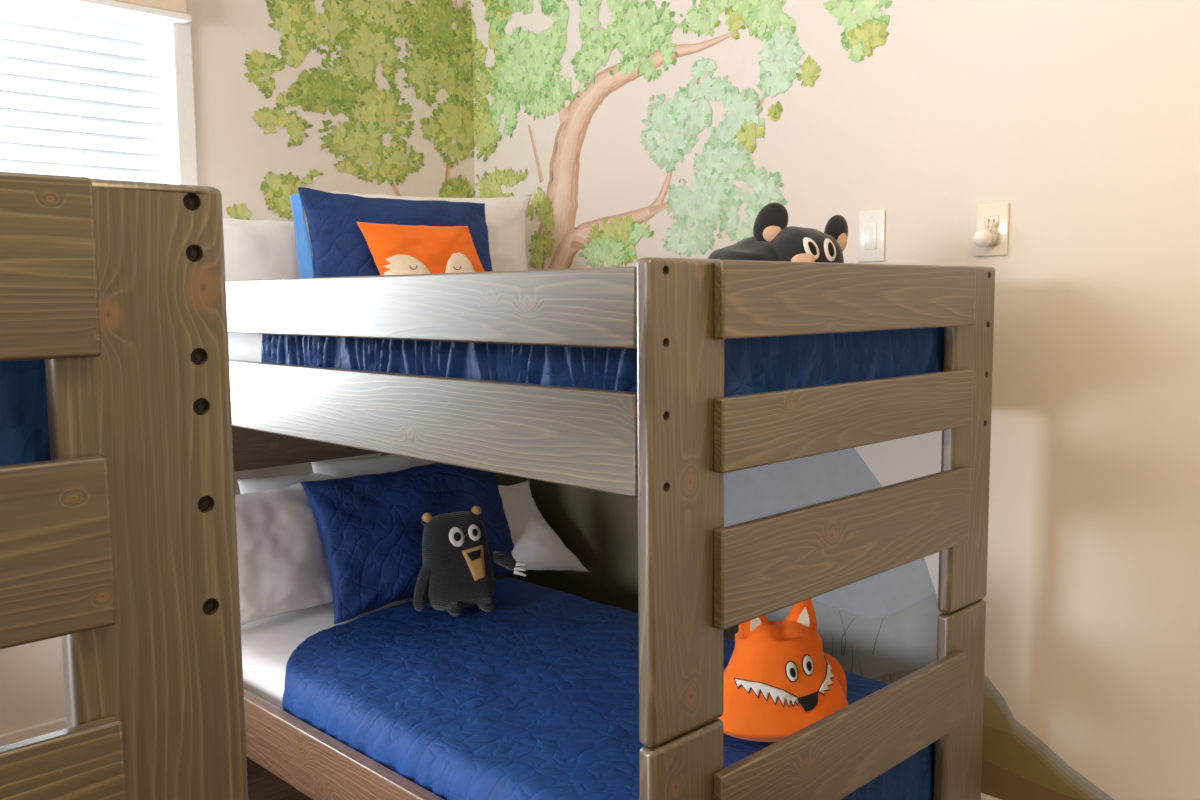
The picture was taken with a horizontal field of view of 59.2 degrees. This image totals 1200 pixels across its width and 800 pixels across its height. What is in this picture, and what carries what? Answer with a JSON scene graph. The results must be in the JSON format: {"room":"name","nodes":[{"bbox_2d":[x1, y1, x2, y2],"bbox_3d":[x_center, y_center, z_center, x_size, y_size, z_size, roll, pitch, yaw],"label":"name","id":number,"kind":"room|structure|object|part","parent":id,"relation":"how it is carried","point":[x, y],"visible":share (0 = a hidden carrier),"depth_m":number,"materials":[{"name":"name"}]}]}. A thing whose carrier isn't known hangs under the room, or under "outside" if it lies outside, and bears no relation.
{"room":"bedroom","nodes":[
{"label":"bedroom","id":0,"kind":"room"},
{"bbox_2d":[0,0,474,733],"bbox_3d":[-2.222,-0.167,2.131,4.890,2.620,0.120,-6,8,-44],"label":"wall","id":1,"kind":"structure","parent":0,"point":[234,154],"depth_m":3.15,"materials":[{"name":"paint"}]},
{"bbox_2d":[0,717,66,746],"bbox_3d":[-2.163,1.042,2.202,4.890,0.200,0.016,-6,8,-44],"label":"baseboard","id":2,"kind":"structure","parent":1,"relation":"attached to","point":[52,726],"depth_m":2.82,"materials":[{"name":"white paint"}]},
{"bbox_2d":[15,0,197,185],"bbox_3d":[-1.689,-0.448,2.585,1.486,1.240,0.150,-6,8,-44],"label":"window","id":3,"kind":"structure","parent":1,"relation":"in","point":[176,39],"depth_m":3.00,"materials":[{"name":"white paint"}]},
{"bbox_2d":[0,0,168,183],"bbox_3d":[-1.707,-0.761,2.551,1.308,0.601,0.054,-6,8,-44],"label":"blind","id":4,"kind":"object","parent":3,"relation":"attached to","point":[81,95],"visible":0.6,"depth_m":2.84,"materials":[{"name":"white plastic"}]},
{"bbox_3d":[-1.390,-0.786,2.826,0.003,0.560,0.002,-6,8,-44],"label":"ladder cord","id":5,"kind":"part","parent":4,"relation":"part of","materials":[{"name":"white fabric"}]},
{"bbox_2d":[46,0,191,23],"bbox_3d":[-1.675,-1.070,2.464,1.441,0.128,0.062,-6,8,-44],"label":"window valance","id":6,"kind":"object","parent":3,"relation":"attached to","point":[173,11],"visible":1,"depth_m":2.87,"materials":[{"name":"white paint"}]},
{"bbox_2d":[226,0,475,455],"bbox_3d":[-0.765,-0.310,3.478,0.950,2.241,0.003,-6,8,-44],"label":"mural","id":7,"kind":"object","parent":1,"relation":"attached to","point":[340,89],"visible":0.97,"depth_m":3.43,"materials":[{"name":"paint"}]},
{"bbox_2d":[246,756,312,799],"bbox_3d":[-0.539,1.320,0.666,5.010,0.080,4.750,-6,8,-44],"label":"floor","id":8,"kind":"structure","parent":0,"point":[263,784],"depth_m":2.90,"materials":[{"name":"brown wood"}]},
{"bbox_2d":[0,171,247,799],"bbox_3d":[-1.409,0.486,1.422,1.065,1.446,1.920,-6,8,-44],"label":"bunk bed","id":9,"kind":"object","parent":8,"relation":"on","point":[120,545],"visible":1,"depth_m":1.00,"materials":[{"name":"brown wood"}]},
{"bbox_2d":[226,257,994,799],"bbox_3d":[-0.225,0.391,2.574,1.065,1.386,1.970,-6,8,-44],"label":"bunk bed","id":10,"kind":"object","parent":8,"relation":"on","point":[669,444],"visible":0.66,"depth_m":1.76,"materials":[{"name":"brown wood"}]},
{"bbox_2d":[228,333,261,361],"bbox_3d":[-0.234,-0.114,2.528,0.926,0.208,1.802,-6,8,-44],"label":"mattress","id":11,"kind":"object","parent":10,"relation":"on","point":[241,346],"visible":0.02,"depth_m":2.48,"materials":[{"name":"white fabric"}]},
{"bbox_2d":[223,218,314,280],"bbox_3d":[-0.933,-0.358,2.923,0.174,0.292,0.463,4,8,41],"label":"pillow","id":12,"kind":"object","parent":11,"relation":"on","point":[253,249],"visible":0.25,"depth_m":2.85,"materials":[{"name":"white fabric"}]},
{"bbox_2d":[290,187,491,277],"bbox_3d":[-0.550,-0.404,2.979,0.613,0.363,0.174,-5,7,-39],"label":"pillow","id":13,"kind":"object","parent":11,"relation":"on","point":[340,248],"visible":0.42,"depth_m":2.83,"materials":[{"name":"blue fabric"}]},
{"bbox_3d":[-0.793,-0.383,2.817,0.029,0.337,0.056,-4,-7,-41],"label":"panel","id":14,"kind":"part","parent":13,"relation":"part of","materials":[{"name":"blue fabric"}]},
{"bbox_2d":[356,221,484,274],"bbox_3d":[-0.467,-0.374,2.902,0.400,0.222,0.119,-5,7,-40],"label":"cushion","id":15,"kind":"object","parent":11,"relation":"on","point":[395,249],"visible":0.57,"depth_m":2.85,"materials":[{"name":"orange fabric"}]},
{"bbox_2d":[331,191,531,270],"bbox_3d":[-0.493,-0.450,3.254,0.640,0.391,0.189,-3,6,-25],"label":"pillow","id":16,"kind":"object","parent":11,"relation":"on","point":[505,217],"visible":0.16,"depth_m":3.28,"materials":[{"name":"white fabric"}]},
{"bbox_2d":[261,327,943,396],"bbox_3d":[-0.015,-0.058,2.311,1.005,0.313,1.266,-6,8,-44],"label":"quilt","id":17,"kind":"object","parent":11,"relation":"on","point":[777,363],"visible":0.14,"depth_m":1.84,"materials":[{"name":"blue fabric"}]},
{"bbox_2d":[708,202,847,262],"bbox_3d":[0.352,-0.297,2.183,0.334,0.215,0.224,0,6,1],"label":"plush","id":18,"kind":"object","parent":17,"relation":"on","point":[772,240],"visible":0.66,"depth_m":2.12,"materials":[{"name":"black fabric"}]},
{"bbox_3d":[-0.588,0.788,2.250,0.032,0.143,1.870,-6,8,-44],"label":"rail","id":19,"kind":"part","parent":10,"relation":"part of","materials":[{"name":"brown wood"}]},
{"bbox_2d":[241,579,495,709],"bbox_3d":[-0.226,0.702,2.609,0.926,0.151,1.802,-6,8,-44],"label":"mattress","id":20,"kind":"object","parent":10,"relation":"on","point":[267,643],"visible":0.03,"depth_m":2.73,"materials":[{"name":"white fabric"}]},
{"bbox_2d":[235,478,332,624],"bbox_3d":[-0.913,0.417,2.847,0.180,0.345,0.462,5,8,43],"label":"pillow","id":21,"kind":"object","parent":20,"relation":"on","point":[283,567],"visible":0.53,"depth_m":2.82,"materials":[{"name":"white fabric"}]},
{"bbox_2d":[237,473,337,493],"bbox_3d":[-0.815,0.383,3.126,0.149,0.355,0.502,5,8,43],"label":"pillow","id":22,"kind":"object","parent":20,"relation":"on","point":[255,484],"visible":0.07,"depth_m":3.01,"materials":[{"name":"white fabric"}]},
{"bbox_2d":[311,454,436,477],"bbox_3d":[-0.608,0.358,3.343,0.172,0.398,0.641,4,8,41],"label":"pillow","id":23,"kind":"object","parent":20,"relation":"on","point":[345,468],"visible":0.08,"depth_m":3.21,"materials":[{"name":"white fabric"}]},
{"bbox_2d":[301,463,519,624],"bbox_3d":[-0.528,0.380,3.113,0.196,0.403,0.690,5,8,43],"label":"pillow","id":24,"kind":"object","parent":20,"relation":"on","point":[370,526],"visible":0.71,"depth_m":2.98,"materials":[{"name":"blue fabric"}]},
{"bbox_2d":[498,479,589,571],"bbox_3d":[-0.371,0.411,3.382,0.617,0.285,0.286,-3,6,-22],"label":"pillow","id":25,"kind":"object","parent":20,"relation":"on","point":[537,545],"visible":0.36,"depth_m":3.36,"materials":[{"name":"white fabric"}]},
{"bbox_2d":[282,577,934,799],"bbox_3d":[-0.084,0.778,2.472,0.993,0.313,1.472,-6,8,-44],"label":"quilt","id":26,"kind":"object","parent":20,"relation":"on","point":[534,696],"visible":0.6,"depth_m":2.30,"materials":[{"name":"blue fabric"}]},
{"bbox_2d":[413,506,525,615],"bbox_3d":[-0.367,0.440,2.923,0.312,0.280,0.146,-3,6,-22],"label":"plush","id":27,"kind":"object","parent":26,"relation":"on","point":[456,573],"visible":1,"depth_m":2.88,"materials":[{"name":"black fabric"}]},
{"bbox_3d":[-0.476,0.511,2.876,0.083,0.138,0.066,-3,6,-23],"label":"arm","id":28,"kind":"part","parent":27,"relation":"part of"},
{"bbox_3d":[-0.270,0.447,2.950,0.096,0.072,0.070,-3,6,-23],"label":"arm","id":29,"kind":"part","parent":27,"relation":"part of"},
{"bbox_2d":[718,598,847,741],"bbox_3d":[0.358,0.526,2.094,0.316,0.281,0.213,-2,6,-13],"label":"plush","id":30,"kind":"object","parent":26,"relation":"on","point":[779,681],"visible":0.92,"depth_m":2.02,"materials":[{"name":"orange fabric"}]},
{"bbox_3d":[-0.597,-0.190,2.153,0.032,0.116,1.870,-6,8,-44],"label":"guard rail","id":31,"kind":"part","parent":10,"relation":"part of","materials":[{"name":"grey wood"}]},
{"bbox_3d":[-0.595,0.006,2.173,0.032,0.149,1.870,-6,8,-44],"label":"rail","id":32,"kind":"part","parent":10,"relation":"part of","materials":[{"name":"grey wood"}]},
{"bbox_3d":[0.121,0.147,1.555,0.170,0.705,0.030,-6,8,-44],"label":"post","id":33,"kind":"part","parent":10,"relation":"part of","materials":[{"name":"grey wood"}]},
{"bbox_3d":[0.128,0.838,1.624,0.170,0.678,0.030,-6,8,-44],"label":"post","id":34,"kind":"part","parent":10,"relation":"part of","materials":[{"name":"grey wood"}]},
{"bbox_3d":[0.764,0.770,2.249,0.170,0.678,0.030,-6,8,-44],"label":"post","id":35,"kind":"part","parent":10,"relation":"part of","materials":[{"name":"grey wood"}]},
{"bbox_3d":[0.757,0.079,2.181,0.170,0.705,0.030,-6,8,-44],"label":"post","id":36,"kind":"part","parent":10,"relation":"part of","materials":[{"name":"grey wood"}]},
{"bbox_2d":[471,0,1199,799],"bbox_3d":[1.187,-0.209,2.242,0.120,2.620,4.750,-6,8,-44],"label":"wall","id":37,"kind":"structure","parent":0,"point":[1082,117],"depth_m":2.36,"materials":[{"name":"paint"}]},
{"bbox_2d":[472,0,1113,799],"bbox_3d":[0.459,-0.216,2.894,0.003,2.260,2.598,-6,8,-44],"label":"mural","id":38,"kind":"object","parent":37,"relation":"attached to","point":[882,627],"visible":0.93,"depth_m":3.03,"materials":[{"name":"paint"}]},
{"bbox_2d":[858,210,885,261],"bbox_3d":[0.679,-0.410,2.643,0.010,0.126,0.074,-6,8,-44],"label":"light switch","id":39,"kind":"object","parent":37,"relation":"attached to","point":[871,228],"visible":1,"depth_m":2.64,"materials":[{"name":"white plastic"}]},
{"bbox_2d":[981,793,999,799],"bbox_3d":[1.198,1.039,2.269,0.016,0.130,4.614,-6,8,-44],"label":"baseboard","id":40,"kind":"structure","parent":37,"relation":"attached to","point":[983,796],"depth_m":2.53,"materials":[{"name":"white paint"}]},
{"bbox_2d":[976,203,1008,255],"bbox_3d":[0.900,-0.390,2.422,0.009,0.118,0.076,-6,8,-44],"label":"wall outlet","id":41,"kind":"object","parent":37,"relation":"attached to","point":[999,213],"visible":0.78,"depth_m":2.41,"materials":[{"name":"beige plastic"}]},
{"bbox_2d":[973,220,997,246],"bbox_3d":[0.874,-0.378,2.404,0.056,0.061,0.043,-6,8,-44],"label":"night light","id":42,"kind":"object","parent":41,"relation":"attached to","point":[983,237],"visible":1,"depth_m":2.39,"materials":[{"name":"white plastic"}]},
{"bbox_3d":[0.870,-0.368,2.400,0.043,0.043,0.043,-6,8,-44],"label":"globe","id":43,"kind":"part","parent":42,"relation":"part of","materials":[{"name":"white plastic"}]},
{"bbox_2d":[985,215,998,227],"bbox_3d":[0.897,-0.409,2.418,0.003,0.028,0.033,-6,8,-44],"label":"receptacle","id":44,"kind":"object","parent":41,"relation":"attached to","point":[995,218],"depth_m":2.41,"materials":[{"name":"white plastic"}]},
{"bbox_3d":[-1.417,0.004,1.378,0.913,0.223,1.753,-6,8,-44],"label":"mattress","id":45,"kind":"object","parent":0,"visible":0},
{"bbox_2d":[0,360,50,465],"bbox_3d":[-1.202,0.074,1.166,0.983,0.355,1.213,-6,8,-44],"label":"quilt","id":46,"kind":"object","parent":45,"relation":"on","point":[24,427],"visible":0.12,"depth_m":0.98,"materials":[{"name":"blue fabric"}]}
]}

